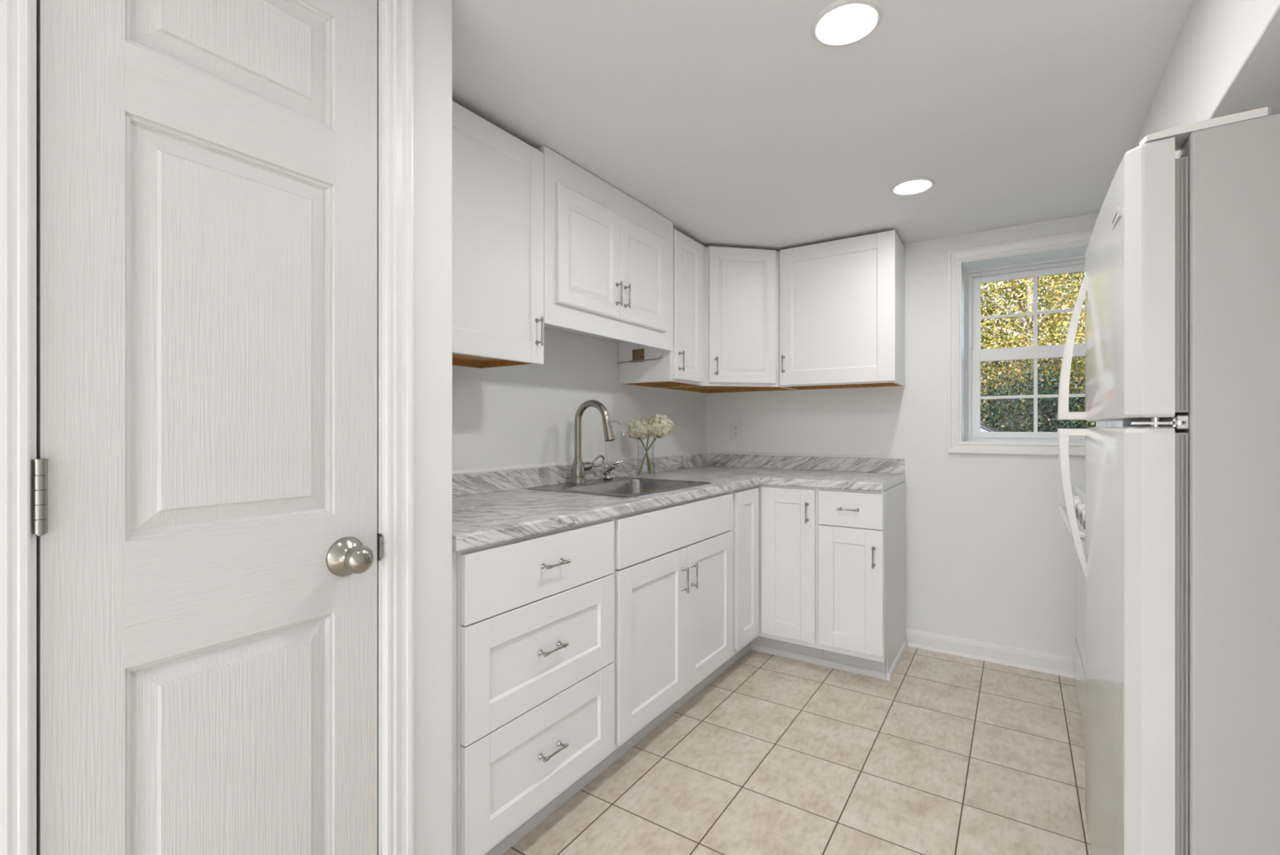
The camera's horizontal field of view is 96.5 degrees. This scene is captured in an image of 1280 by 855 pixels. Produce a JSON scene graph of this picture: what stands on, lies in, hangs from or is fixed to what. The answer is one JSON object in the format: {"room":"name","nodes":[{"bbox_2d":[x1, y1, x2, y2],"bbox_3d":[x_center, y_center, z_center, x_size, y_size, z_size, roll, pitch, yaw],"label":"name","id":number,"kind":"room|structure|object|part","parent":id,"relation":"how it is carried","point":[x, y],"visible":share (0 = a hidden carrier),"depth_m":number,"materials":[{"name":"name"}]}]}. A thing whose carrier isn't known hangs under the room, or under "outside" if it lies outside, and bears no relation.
{"room":"kitchen","nodes":[
{"label":"kitchen","id":0,"kind":"room"},
{"bbox_2d":[413,0,452,854],"bbox_3d":[-1.315,0.089,0.062,0.110,2.160,3.049,0,0,34],"label":"wall","id":1,"kind":"structure","parent":0,"point":[433,19],"depth_m":1.26,"materials":[{"name":"paint"}]},
{"bbox_2d":[0,0,30,854],"bbox_3d":[-0.806,0.116,0.713,0.018,2.106,0.062,0,0,34],"label":"trim","id":2,"kind":"structure","parent":1,"relation":"attached to","point":[15,15],"depth_m":0.73,"materials":[{"name":"white paint"}]},
{"bbox_2d":[31,0,377,854],"bbox_3d":[-0.648,0.149,0.938,0.103,2.023,0.483,0,0,34],"label":"door","id":3,"kind":"structure","parent":1,"relation":"in","point":[204,468],"depth_m":0.91,"materials":[{"name":"white paint"}]},
{"bbox_3d":[-0.664,-0.665,0.954,0.012,0.213,0.303,0,0,34],"label":"raised panel","id":4,"kind":"part","parent":3,"relation":"part of","materials":[{"name":"white wood"}]},
{"bbox_3d":[-0.664,-0.145,0.954,0.012,0.623,0.303,0,0,34],"label":"raised panel","id":5,"kind":"part","parent":3,"relation":"part of","materials":[{"name":"white wood"}]},
{"bbox_3d":[-0.664,0.656,0.954,0.012,0.616,0.303,0,0,34],"label":"raised panel","id":6,"kind":"part","parent":3,"relation":"part of","materials":[{"name":"white wood"}]},
{"bbox_3d":[-0.525,0.247,1.069,0.044,0.052,0.052,0,0,34],"label":"knob","id":7,"kind":"part","parent":3,"relation":"part of","materials":[{"name":"silver metal"}]},
{"bbox_2d":[30,0,383,854],"bbox_3d":[-0.704,0.143,0.981,0.113,2.052,0.514,0,0,34],"label":"trim","id":8,"kind":"structure","parent":1,"relation":"attached to","point":[33,2],"depth_m":0.75,"materials":[{"name":"white paint"}]},
{"bbox_3d":[-0.537,0.241,1.160,0.036,0.054,0.010,0,0,19],"label":"strike plate","id":9,"kind":"part","parent":8,"relation":"part of","materials":[{"name":"silver metal"}]},
{"bbox_2d":[382,0,413,854],"bbox_3d":[-0.497,0.116,1.179,0.018,2.106,0.062,0,0,34],"label":"trim","id":10,"kind":"structure","parent":1,"relation":"attached to","point":[397,15],"depth_m":1.18,"materials":[{"name":"white paint"}]},
{"bbox_2d":[452,327,706,469],"bbox_3d":[-1.114,0.089,1.519,0.120,2.160,5.940,0,0,34],"label":"wall","id":11,"kind":"structure","parent":0,"point":[522,414],"depth_m":2.54,"materials":[{"name":"paint"}]},
{"bbox_2d":[452,100,543,368],"bbox_3d":[-0.629,-0.596,1.822,0.352,0.750,0.616,0,0,34],"label":"upper cabinet","id":12,"kind":"object","parent":11,"relation":"attached to","point":[498,177],"visible":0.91,"depth_m":1.83,"materials":[{"name":"white paint"},{"name":"raw wood"},{"name":"brushed nickel"}]},
{"bbox_3d":[-0.343,-0.331,1.960,0.029,0.100,0.016,0,0,34],"label":"pull handle","id":13,"kind":"part","parent":12,"relation":"part of","materials":[{"name":"silver metal"}]},
{"bbox_2d":[452,450,707,475],"bbox_3d":[-0.251,0.162,2.701,0.011,0.017,2.500,0,0,34],"label":"trim","id":14,"kind":"structure","parent":11,"relation":"attached to","point":[616,459],"depth_m":2.48,"materials":[{"name":"white paint"}]},
{"bbox_2d":[452,453,707,497],"bbox_3d":[-0.252,0.210,2.690,0.019,0.079,2.480,0,0,34],"label":"backsplash","id":15,"kind":"structure","parent":11,"relation":"attached to","point":[464,484],"depth_m":2.45,"materials":[{"name":"stone"}]},
{"bbox_2d":[536,145,672,351],"bbox_3d":[-0.202,-0.676,2.447,0.371,0.621,0.893,0,0,34],"label":"upper cabinet","id":16,"kind":"object","parent":11,"relation":"attached to","point":[608,255],"visible":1,"depth_m":2.27,"materials":[{"name":"white wood"}]},
{"bbox_3d":[-0.191,-0.661,2.197,0.019,0.432,0.378,0,0,34],"label":"door","id":17,"kind":"part","parent":16,"relation":"part of","materials":[{"name":"white wood"}]},
{"bbox_3d":[-0.082,-0.543,2.318,0.029,0.100,0.016,0,0,34],"label":"pull handle","id":18,"kind":"part","parent":16,"relation":"part of","materials":[{"name":"silver metal"}]},
{"bbox_3d":[-0.050,-0.543,2.366,0.029,0.100,0.016,0,0,34],"label":"pull handle","id":19,"kind":"part","parent":16,"relation":"part of","materials":[{"name":"silver metal"}]},
{"bbox_3d":[0.017,-0.661,2.511,0.019,0.432,0.368,0,0,34],"label":"door","id":20,"kind":"part","parent":16,"relation":"part of","materials":[{"name":"white wood"}]},
{"bbox_2d":[618,227,705,387],"bbox_3d":[0.142,-0.598,2.982,0.352,0.747,0.375,0,0,34],"label":"upper cabinet","id":21,"kind":"object","parent":11,"relation":"attached to","point":[684,366],"visible":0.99,"depth_m":2.87,"materials":[{"name":"painted wood"},{"name":"raw wood"},{"name":"metal"}]},
{"bbox_2d":[617,348,662,363],"bbox_3d":[0.008,-0.356,2.814,0.262,0.071,0.052,0,0,34],"label":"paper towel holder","id":22,"kind":"object","parent":21,"relation":"attached to","point":[637,354],"visible":1,"depth_m":2.85,"materials":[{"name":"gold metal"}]},
{"bbox_3d":[-0.009,-0.359,2.854,0.071,0.064,0.004,0,0,34],"label":"mounting plate","id":23,"kind":"part","parent":22,"relation":"part of","materials":[{"name":"gold metal"}]},
{"bbox_3d":[0.007,-0.337,2.812,0.262,0.033,0.048,0,0,34],"label":"wire arm","id":24,"kind":"part","parent":22,"relation":"part of","materials":[{"name":"silver metal"}]},
{"bbox_3d":[0.205,-0.325,2.785,0.029,0.100,0.016,0,0,34],"label":"pull handle","id":25,"kind":"part","parent":21,"relation":"part of","materials":[{"name":"silver metal"}]},
{"bbox_3d":[0.243,-0.598,2.886,0.019,0.727,0.282,0,0,34],"label":"door","id":26,"kind":"part","parent":21,"relation":"part of","materials":[{"name":"white wood"}]},
{"bbox_2d":[660,245,798,393],"bbox_3d":[0.521,-0.599,3.322,0.608,0.749,0.609,0,0,34],"label":"upper cabinet","id":27,"kind":"object","parent":11,"relation":"attached to","point":[742,285],"visible":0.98,"depth_m":3.10,"materials":[{"name":"painted wood"},{"name":"raw wood"},{"name":"metal"}]},
{"bbox_3d":[0.410,-0.329,3.046,0.016,0.100,0.029,0,0,-11],"label":"pull handle","id":28,"kind":"part","parent":27,"relation":"part of","materials":[{"name":"silver metal"}]},
{"bbox_3d":[0.558,-0.606,3.100,0.385,0.734,0.019,0,0,-11],"label":"door","id":29,"kind":"part","parent":27,"relation":"part of","materials":[{"name":"white wood"}]},
{"bbox_2d":[613,460,622,465],"bbox_3d":[-0.104,0.168,2.716,0.045,0.024,0.013,0,0,-20],"label":"tap","id":30,"kind":"object","parent":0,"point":[614,464],"depth_m":2.71,"materials":[{"name":"silver metal"}]},
{"bbox_2d":[502,645,1091,854],"bbox_3d":[0.044,1.229,0.751,2.898,0.120,5.940,0,0,34],"label":"floor","id":31,"kind":"structure","parent":0,"point":[950,754],"depth_m":1.96,"materials":[{"name":"beige tile"}]},
{"bbox_2d":[452,517,614,854],"bbox_3d":[-0.498,0.730,1.746,0.639,0.878,0.654,0,0,34],"label":"base cabinet","id":32,"kind":"object","parent":31,"relation":"on","point":[533,615],"visible":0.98,"depth_m":1.52,"materials":[{"name":"white wood"}]},
{"bbox_3d":[-0.255,0.901,1.605,0.019,0.282,0.598,0,0,34],"label":"drawer","id":33,"kind":"part","parent":32,"relation":"part of","materials":[{"name":"white wood"}]},
{"bbox_3d":[-0.255,0.615,1.605,0.019,0.282,0.598,0,0,34],"label":"drawer","id":34,"kind":"part","parent":32,"relation":"part of","materials":[{"name":"white wood"}]},
{"bbox_3d":[-0.255,0.386,1.605,0.019,0.169,0.598,0,0,34],"label":"drawer","id":35,"kind":"part","parent":32,"relation":"part of","materials":[{"name":"white wood"}]},
{"bbox_3d":[-0.241,0.904,1.595,0.029,0.016,0.100,0,0,34],"label":"pull handle","id":36,"kind":"part","parent":32,"relation":"part of","materials":[{"name":"silver metal"}]},
{"bbox_3d":[-0.241,0.619,1.595,0.029,0.016,0.100,0,0,34],"label":"pull handle","id":37,"kind":"part","parent":32,"relation":"part of","materials":[{"name":"silver metal"}]},
{"bbox_3d":[-0.234,0.381,1.593,0.029,0.016,0.100,0,0,34],"label":"pull handle","id":38,"kind":"part","parent":32,"relation":"part of","materials":[{"name":"silver metal"}]},
{"bbox_2d":[484,643,750,854],"bbox_3d":[0.034,1.154,2.192,0.011,0.030,1.970,0,0,34],"label":"trim","id":39,"kind":"structure","parent":32,"relation":"attached to","point":[504,845],"depth_m":1.94,"materials":[{"name":"grey paint"}]},
{"bbox_2d":[612,491,733,752],"bbox_3d":[-0.065,0.730,2.399,0.639,0.878,0.914,0,0,34],"label":"base cabinet","id":40,"kind":"object","parent":31,"relation":"on","point":[673,572],"visible":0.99,"depth_m":2.14,"materials":[{"name":"white wood"}]},
{"bbox_3d":[0.050,0.757,2.064,0.019,0.570,0.456,0,0,34],"label":"door","id":41,"kind":"part","parent":40,"relation":"part of","materials":[{"name":"white wood"}]},
{"bbox_3d":[0.170,0.384,2.245,0.019,0.165,0.892,0,0,34],"label":"false drawer","id":42,"kind":"part","parent":40,"relation":"part of","materials":[{"name":"white wood"}]},
{"bbox_3d":[0.177,0.590,2.212,0.029,0.100,0.016,0,0,34],"label":"pull handle","id":43,"kind":"part","parent":40,"relation":"part of","materials":[{"name":"silver metal"}]},
{"bbox_3d":[0.219,0.590,2.275,0.029,0.100,0.016,0,0,34],"label":"pull handle","id":44,"kind":"part","parent":40,"relation":"part of","materials":[{"name":"silver metal"}]},
{"bbox_3d":[0.297,0.757,2.437,0.019,0.570,0.432,0,0,34],"label":"door","id":45,"kind":"part","parent":40,"relation":"part of","materials":[{"name":"white wood"}]},
{"bbox_2d":[729,484,822,658],"bbox_3d":[0.551,0.730,3.097,0.894,0.878,0.929,0,0,34],"label":"base cabinet","id":46,"kind":"object","parent":31,"relation":"on","point":[775,530],"visible":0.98,"depth_m":2.81,"materials":[{"name":"white wood"}]},
{"bbox_2d":[452,453,905,551],"bbox_3d":[0.243,0.230,2.373,1.196,0.117,2.499,0,0,34],"label":"countertop","id":47,"kind":"structure","parent":46,"relation":"on","point":[488,508],"depth_m":2.34,"materials":[{"name":"stone"}]},
{"bbox_2d":[571,400,615,484],"bbox_3d":[-0.166,0.063,2.532,0.228,0.367,0.198,0,0,34],"label":"kitchen faucet","id":48,"kind":"object","parent":47,"relation":"on","point":[579,467],"visible":1,"depth_m":2.50,"materials":[{"name":"silver metal"}]},
{"bbox_2d":[571,457,584,484],"bbox_3d":[-0.274,0.191,2.521,0.060,0.112,0.060,0,0,34],"label":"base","id":49,"kind":"object","parent":48,"relation":"on","point":[578,465],"depth_m":2.50,"materials":[{"name":"silver metal"}]},
{"bbox_3d":[-0.210,0.009,2.479,0.182,0.259,0.030,0,0,34],"label":"spout","id":50,"kind":"part","parent":48,"relation":"part of","materials":[{"name":"silver metal"}]},
{"bbox_2d":[602,420,624,479],"bbox_3d":[-0.118,0.107,2.709,0.120,0.280,0.062,0,0,22],"label":"filter faucet","id":51,"kind":"object","parent":47,"relation":"on","point":[606,472],"visible":0.94,"depth_m":2.70,"materials":[{"name":"silver metal"}]},
{"bbox_2d":[604,471,611,478],"bbox_3d":[-0.153,0.227,2.714,0.034,0.030,0.034,0,0,34],"label":"tap","id":52,"kind":"object","parent":51,"relation":"on","point":[607,474],"depth_m":2.70,"materials":[{"name":"silver metal"}]},
{"bbox_3d":[-0.119,0.074,2.689,0.103,0.214,0.009,0,0,32],"label":"thin spout","id":53,"kind":"part","parent":51,"relation":"part of","materials":[{"name":"silver metal"}]},
{"bbox_2d":[527,476,711,497],"bbox_3d":[-0.069,0.334,2.434,0.532,0.176,0.646,0,0,34],"label":"sink","id":54,"kind":"object","parent":47,"relation":"in","point":[619,486],"visible":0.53,"depth_m":2.57,"materials":[{"name":"silver metal"}]},
{"bbox_3d":[-0.036,0.335,2.423,0.351,0.174,0.554,0,0,34],"label":"bowl","id":55,"kind":"part","parent":54,"relation":"part of","materials":[{"name":"silver metal"}]},
{"bbox_2d":[635,437,655,477],"bbox_3d":[0.028,0.146,2.864,0.099,0.208,0.099,0,0,34],"label":"glass vase","id":56,"kind":"object","parent":47,"relation":"on","point":[654,437],"visible":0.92,"depth_m":2.86,"materials":[{"name":"glass"}]},
{"bbox_2d":[623,417,652,474],"bbox_3d":[-0.007,0.093,2.864,0.142,0.286,0.137,0,0,34],"label":"hydrangea","id":57,"kind":"object","parent":56,"relation":"in","point":[636,428],"visible":0.92,"depth_m":2.83,"materials":[{"name":"beige plant"}]},
{"bbox_3d":[0.026,0.136,2.865,0.074,0.202,0.012,0,0,2],"label":"stem","id":58,"kind":"part","parent":57,"relation":"part of","materials":[{"name":"green plant"}]},
{"bbox_2d":[641,416,654,474],"bbox_3d":[0.045,0.091,2.901,0.120,0.291,0.117,0,0,34],"label":"hydrangea","id":59,"kind":"object","parent":56,"relation":"in","point":[647,418],"visible":0.2,"depth_m":2.88,"materials":[{"name":"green plant"}]},
{"bbox_3d":[0.042,0.128,2.884,0.020,0.217,0.039,0,0,34],"label":"stem","id":60,"kind":"part","parent":59,"relation":"part of","materials":[{"name":"green plant"}]},
{"bbox_2d":[638,413,674,475],"bbox_3d":[0.096,0.085,2.862,0.162,0.304,0.148,0,0,-44],"label":"hydrangea","id":61,"kind":"object","parent":56,"relation":"in","point":[664,427],"visible":0.97,"depth_m":2.83,"materials":[{"name":"beige plant"}]},
{"bbox_3d":[0.045,0.132,2.857,0.110,0.210,0.015,0,0,-4],"label":"stem","id":62,"kind":"part","parent":61,"relation":"part of","materials":[{"name":"green plant"}]},
{"bbox_3d":[0.517,0.668,2.767,0.019,0.731,0.260,0,0,34],"label":"door","id":63,"kind":"part","parent":46,"relation":"part of","materials":[{"name":"white wood"}]},
{"bbox_3d":[0.731,0.668,2.821,0.270,0.737,0.019,0,0,34],"label":"door","id":64,"kind":"part","parent":46,"relation":"part of","materials":[{"name":"white wood"}]},
{"bbox_3d":[0.800,0.408,2.746,0.016,0.100,0.029,0,0,34],"label":"pull handle","id":65,"kind":"part","parent":46,"relation":"part of","materials":[{"name":"silver metal"}]},
{"bbox_2d":[751,643,890,680],"bbox_3d":[0.871,1.154,2.826,0.684,0.030,0.011,0,0,34],"label":"trim","id":66,"kind":"structure","parent":31,"relation":"on","point":[864,671],"depth_m":2.81,"materials":[{"name":"grey paint"}]},
{"bbox_2d":[817,481,905,672],"bbox_3d":[1.130,0.730,2.890,0.296,0.878,0.634,0,0,34],"label":"base cabinet","id":67,"kind":"object","parent":31,"relation":"on","point":[861,534],"visible":0.99,"depth_m":2.67,"materials":[{"name":"white wood"}]},
{"bbox_3d":[0.962,0.380,2.639,0.100,0.016,0.029,0,0,34],"label":"pull handle","id":68,"kind":"part","parent":67,"relation":"part of","materials":[{"name":"silver metal"}]},
{"bbox_3d":[0.977,0.381,2.657,0.288,0.162,0.019,0,0,34],"label":"drawer","id":69,"kind":"part","parent":67,"relation":"part of","materials":[{"name":"white wood"}]},
{"bbox_3d":[0.977,0.750,2.657,0.288,0.569,0.019,0,0,34],"label":"door","id":70,"kind":"part","parent":67,"relation":"part of","materials":[{"name":"white wood"}]},
{"bbox_3d":[1.052,0.586,2.579,0.016,0.100,0.029,0,0,34],"label":"pull handle","id":71,"kind":"part","parent":67,"relation":"part of","materials":[{"name":"silver metal"}]},
{"bbox_3d":[1.265,0.730,2.829,0.004,0.878,0.585,0,0,34],"label":"panel","id":72,"kind":"part","parent":67,"relation":"part of","materials":[{"name":"white wood"}]},
{"bbox_2d":[887,640,907,680],"bbox_3d":[1.286,1.154,2.847,0.011,0.030,0.504,0,0,34],"label":"trim","id":73,"kind":"structure","parent":67,"relation":"attached to","point":[893,667],"depth_m":2.82,"materials":[{"name":"white paint"}]},
{"bbox_2d":[1057,485,1084,727],"bbox_3d":[1.880,0.639,1.934,0.726,1.060,0.762,0,0,34],"label":"stove","id":74,"kind":"object","parent":31,"relation":"on","point":[1078,500],"visible":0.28,"depth_m":2.21,"materials":[{"name":"white metal"}]},
{"bbox_3d":[1.606,0.343,2.116,0.069,0.033,0.759,0,0,34],"label":"oven handle","id":75,"kind":"part","parent":74,"relation":"part of","materials":[{"name":"white ceramic"}]},
{"bbox_3d":[1.761,0.296,2.312,0.023,0.041,0.041,0,0,34],"label":"control knob","id":76,"kind":"part","parent":74,"relation":"part of","materials":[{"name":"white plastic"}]},
{"bbox_3d":[1.694,0.296,2.212,0.023,0.041,0.041,0,0,34],"label":"control knob","id":77,"kind":"part","parent":74,"relation":"part of","materials":[{"name":"white plastic"}]},
{"bbox_3d":[1.634,0.993,2.098,0.020,0.216,0.756,0,0,34],"label":"storage drawer","id":78,"kind":"part","parent":74,"relation":"part of","materials":[{"name":"white metal"}]},
{"bbox_3d":[1.634,0.638,2.099,0.022,0.478,0.756,0,0,34],"label":"oven door","id":79,"kind":"part","parent":74,"relation":"part of","materials":[{"name":"white metal"}]},
{"bbox_2d":[1075,485,1084,502],"bbox_3d":[1.906,0.260,1.917,0.664,0.025,0.762,0,0,34],"label":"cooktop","id":80,"kind":"object","parent":74,"relation":"in","point":[1080,491],"depth_m":2.24,"materials":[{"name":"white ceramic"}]},
{"bbox_3d":[1.637,0.338,2.095,0.013,0.123,0.762,0,0,34],"label":"vent panel","id":81,"kind":"part","parent":74,"relation":"part of","materials":[{"name":"white metal"}]},
{"bbox_3d":[1.595,0.296,2.062,0.023,0.041,0.041,0,0,34],"label":"control knob","id":82,"kind":"part","parent":74,"relation":"part of","materials":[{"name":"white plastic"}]},
{"bbox_3d":[1.495,0.296,1.912,0.023,0.041,0.041,0,0,34],"label":"control knob","id":83,"kind":"part","parent":74,"relation":"part of","materials":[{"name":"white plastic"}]},
{"bbox_2d":[1057,106,1279,854],"bbox_3d":[1.344,0.319,1.129,0.809,1.660,0.753,0,0,34],"label":"refrigerator","id":84,"kind":"object","parent":31,"relation":"on","point":[1180,287],"visible":1,"depth_m":0.97,"materials":[{"name":"white metal"}]},
{"bbox_3d":[1.208,-0.229,1.592,0.071,0.415,0.035,0,0,34],"label":"handle","id":85,"kind":"part","parent":84,"relation":"part of","materials":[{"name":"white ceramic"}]},
{"bbox_3d":[1.208,0.218,1.592,0.071,0.431,0.035,0,0,34],"label":"handle","id":86,"kind":"part","parent":84,"relation":"part of","materials":[{"name":"white plastic"}]},
{"bbox_3d":[1.085,0.541,1.300,0.069,1.085,0.753,0,0,34],"label":"fridge door","id":87,"kind":"part","parent":84,"relation":"part of","materials":[{"name":"white metal"}]},
{"bbox_3d":[1.085,-0.257,1.300,0.069,0.479,0.753,0,0,34],"label":"freezer door","id":88,"kind":"part","parent":84,"relation":"part of","materials":[{"name":"white metal"}]},
{"bbox_2d":[452,0,1194,251],"bbox_3d":[0.044,-1.061,0.751,2.898,0.140,5.940,0,0,34],"label":"ceiling","id":89,"kind":"structure","parent":0,"point":[727,120],"depth_m":1.72,"materials":[{"name":"white paint"}]},
{"bbox_2d":[810,0,883,46],"bbox_3d":[0.505,-0.988,1.399,0.168,0.006,0.168,0,0,34],"label":"recessed light","id":90,"kind":"object","parent":89,"relation":"in","point":[842,23],"visible":1,"depth_m":1.39,"materials":[{"name":"white plastic"}]},
{"bbox_2d":[817,4,875,41],"bbox_3d":[0.505,-0.989,1.399,0.132,0.002,0.132,0,0,34],"label":"diffuser","id":91,"kind":"object","parent":90,"relation":"attached to","point":[839,22],"depth_m":1.39,"materials":[{"name":"white plastic"}]},
{"bbox_2d":[890,177,935,195],"bbox_3d":[1.120,-0.988,2.347,0.168,0.006,0.168,0,0,34],"label":"recessed light","id":92,"kind":"object","parent":89,"relation":"in","point":[911,186],"visible":1,"depth_m":2.34,"materials":[{"name":"white plastic"}]},
{"bbox_2d":[894,180,930,193],"bbox_3d":[1.120,-0.989,2.347,0.132,0.002,0.132,0,0,34],"label":"diffuser","id":93,"kind":"object","parent":92,"relation":"attached to","point":[904,186],"depth_m":2.34,"materials":[{"name":"white plastic"}]},
{"bbox_2d":[706,212,1122,657],"bbox_3d":[1.615,0.089,3.118,2.658,2.160,0.258,0,0,34],"label":"wall","id":94,"kind":"structure","parent":0,"point":[990,550],"depth_m":2.98,"materials":[{"name":"paint"}]},
{"bbox_2d":[730,421,742,439],"bbox_3d":[0.609,0.021,3.626,0.077,0.119,0.007,0,0,34],"label":"power outlet","id":95,"kind":"object","parent":94,"relation":"attached to","point":[735,426],"visible":1,"depth_m":3.62,"materials":[{"name":"white plastic"}]},
{"bbox_2d":[706,450,904,458],"bbox_3d":[0.934,0.162,3.408,1.182,0.017,0.011,0,0,34],"label":"trim","id":96,"kind":"structure","parent":94,"relation":"attached to","point":[708,451],"depth_m":3.36,"materials":[{"name":"white paint"}]},
{"bbox_2d":[707,453,904,473],"bbox_3d":[0.927,0.210,3.407,1.192,0.079,0.019,0,0,34],"label":"backsplash","id":97,"kind":"structure","parent":94,"relation":"attached to","point":[788,462],"depth_m":3.35,"materials":[{"name":"stone"}]},
{"bbox_2d":[779,229,905,389],"bbox_3d":[1.092,-0.599,3.098,0.588,0.750,0.352,0,0,34],"label":"upper cabinet","id":98,"kind":"object","parent":94,"relation":"attached to","point":[842,301],"visible":1,"depth_m":2.97,"materials":[{"name":"painted wood"},{"name":"raw wood"},{"name":"metal"}]},
{"bbox_3d":[0.778,-0.346,3.112,0.016,0.100,0.029,0,0,34],"label":"pull handle","id":99,"kind":"part","parent":98,"relation":"part of","materials":[{"name":"silver metal"}]},
{"bbox_2d":[906,627,1075,678],"bbox_3d":[2.040,1.125,2.674,1.457,0.087,0.012,0,0,34],"label":"baseboard","id":100,"kind":"structure","parent":94,"relation":"attached to","point":[1038,659],"depth_m":2.85,"materials":[{"name":"white paint"}]},
{"bbox_2d":[947,229,1123,455],"bbox_3d":[1.913,-0.391,2.755,0.758,1.045,0.018,0,0,34],"label":"trim","id":101,"kind":"structure","parent":94,"relation":"attached to","point":[955,257],"depth_m":2.92,"materials":[{"name":"white paint"}]},
{"bbox_2d":[964,255,1115,442],"bbox_3d":[2.044,-0.387,2.951,0.636,0.921,0.062,0,0,34],"label":"window","id":102,"kind":"structure","parent":94,"relation":"in","point":[974,355],"depth_m":3.01,"materials":[{"name":"white plastic"}]},
{"bbox_3d":[2.052,-0.596,2.964,0.572,0.439,0.020,0,0,34],"label":"sash","id":103,"kind":"part","parent":102,"relation":"part of","materials":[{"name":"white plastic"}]},
{"bbox_3d":[2.040,-0.181,2.945,0.572,0.476,0.020,0,0,34],"label":"sash","id":104,"kind":"part","parent":102,"relation":"part of","materials":[{"name":"white plastic"}]},
{"bbox_2d":[1133,0,1279,158],"bbox_3d":[0.858,-0.824,0.128,0.612,0.334,5.562,0,0,34],"label":"wall","id":105,"kind":"structure","parent":0,"point":[1224,60],"depth_m":1.17,"materials":[{"name":"paint"}]},
{"label":"outside","id":106,"kind":"structure","parent":0,"visible":0},
{"bbox_3d":[13.456,1.149,20.276,50.000,0.200,41.330,0,0,34],"label":"ground","id":107,"kind":"structure","parent":106,"visible":0},
{"bbox_2d":[980,422,999,431],"bbox_3d":[3.670,0.308,8.786,4.300,1.482,1.700,0,0,34],"label":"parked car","id":108,"kind":"object","parent":107,"relation":"on","point":[984,428],"visible":0.02,"depth_m":7.39,"materials":[{"name":"white paint"}]},
{"bbox_2d":[980,274,1084,417],"bbox_3d":[6.768,-3.369,14.743,8.270,8.844,8.856,0,0,-43],"label":"tree","id":109,"kind":"object","parent":107,"relation":"on","point":[985,292],"visible":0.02,"depth_m":13.69,"materials":[{"name":"green plant"}]},
{"bbox_2d":[980,271,1095,431],"bbox_3d":[7.774,-3.235,10.917,7.463,8.573,8.168,0,0,41],"label":"autumn tree","id":110,"kind":"object","parent":107,"relation":"on","point":[1027,321],"visible":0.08,"depth_m":10.73,"materials":[{"name":"yellow plant"}]},
{"bbox_2d":[980,272,1095,430],"bbox_3d":[11.480,-4.723,16.584,12.615,11.550,11.838,0,0,-3],"label":"tree","id":111,"kind":"object","parent":107,"relation":"on","point":[1077,278],"visible":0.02,"depth_m":14.81,"materials":[{"name":"green plant"}]},
{"bbox_2d":[980,357,1096,431],"bbox_3d":[6.290,-0.056,9.364,3.462,2.215,3.163,0,0,34],"label":"evergreen shrub","id":112,"kind":"object","parent":107,"relation":"on","point":[1027,426],"visible":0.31,"depth_m":8.99,"materials":[{"name":"green plant"}]},
{"bbox_2d":[1002,271,1084,408],"bbox_3d":[10.780,-3.304,9.937,7.882,8.712,7.792,0,0,-15],"label":"autumn tree","id":113,"kind":"object","parent":107,"relation":"on","point":[1073,282],"visible":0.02,"depth_m":11.40,"materials":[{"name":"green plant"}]}
]}

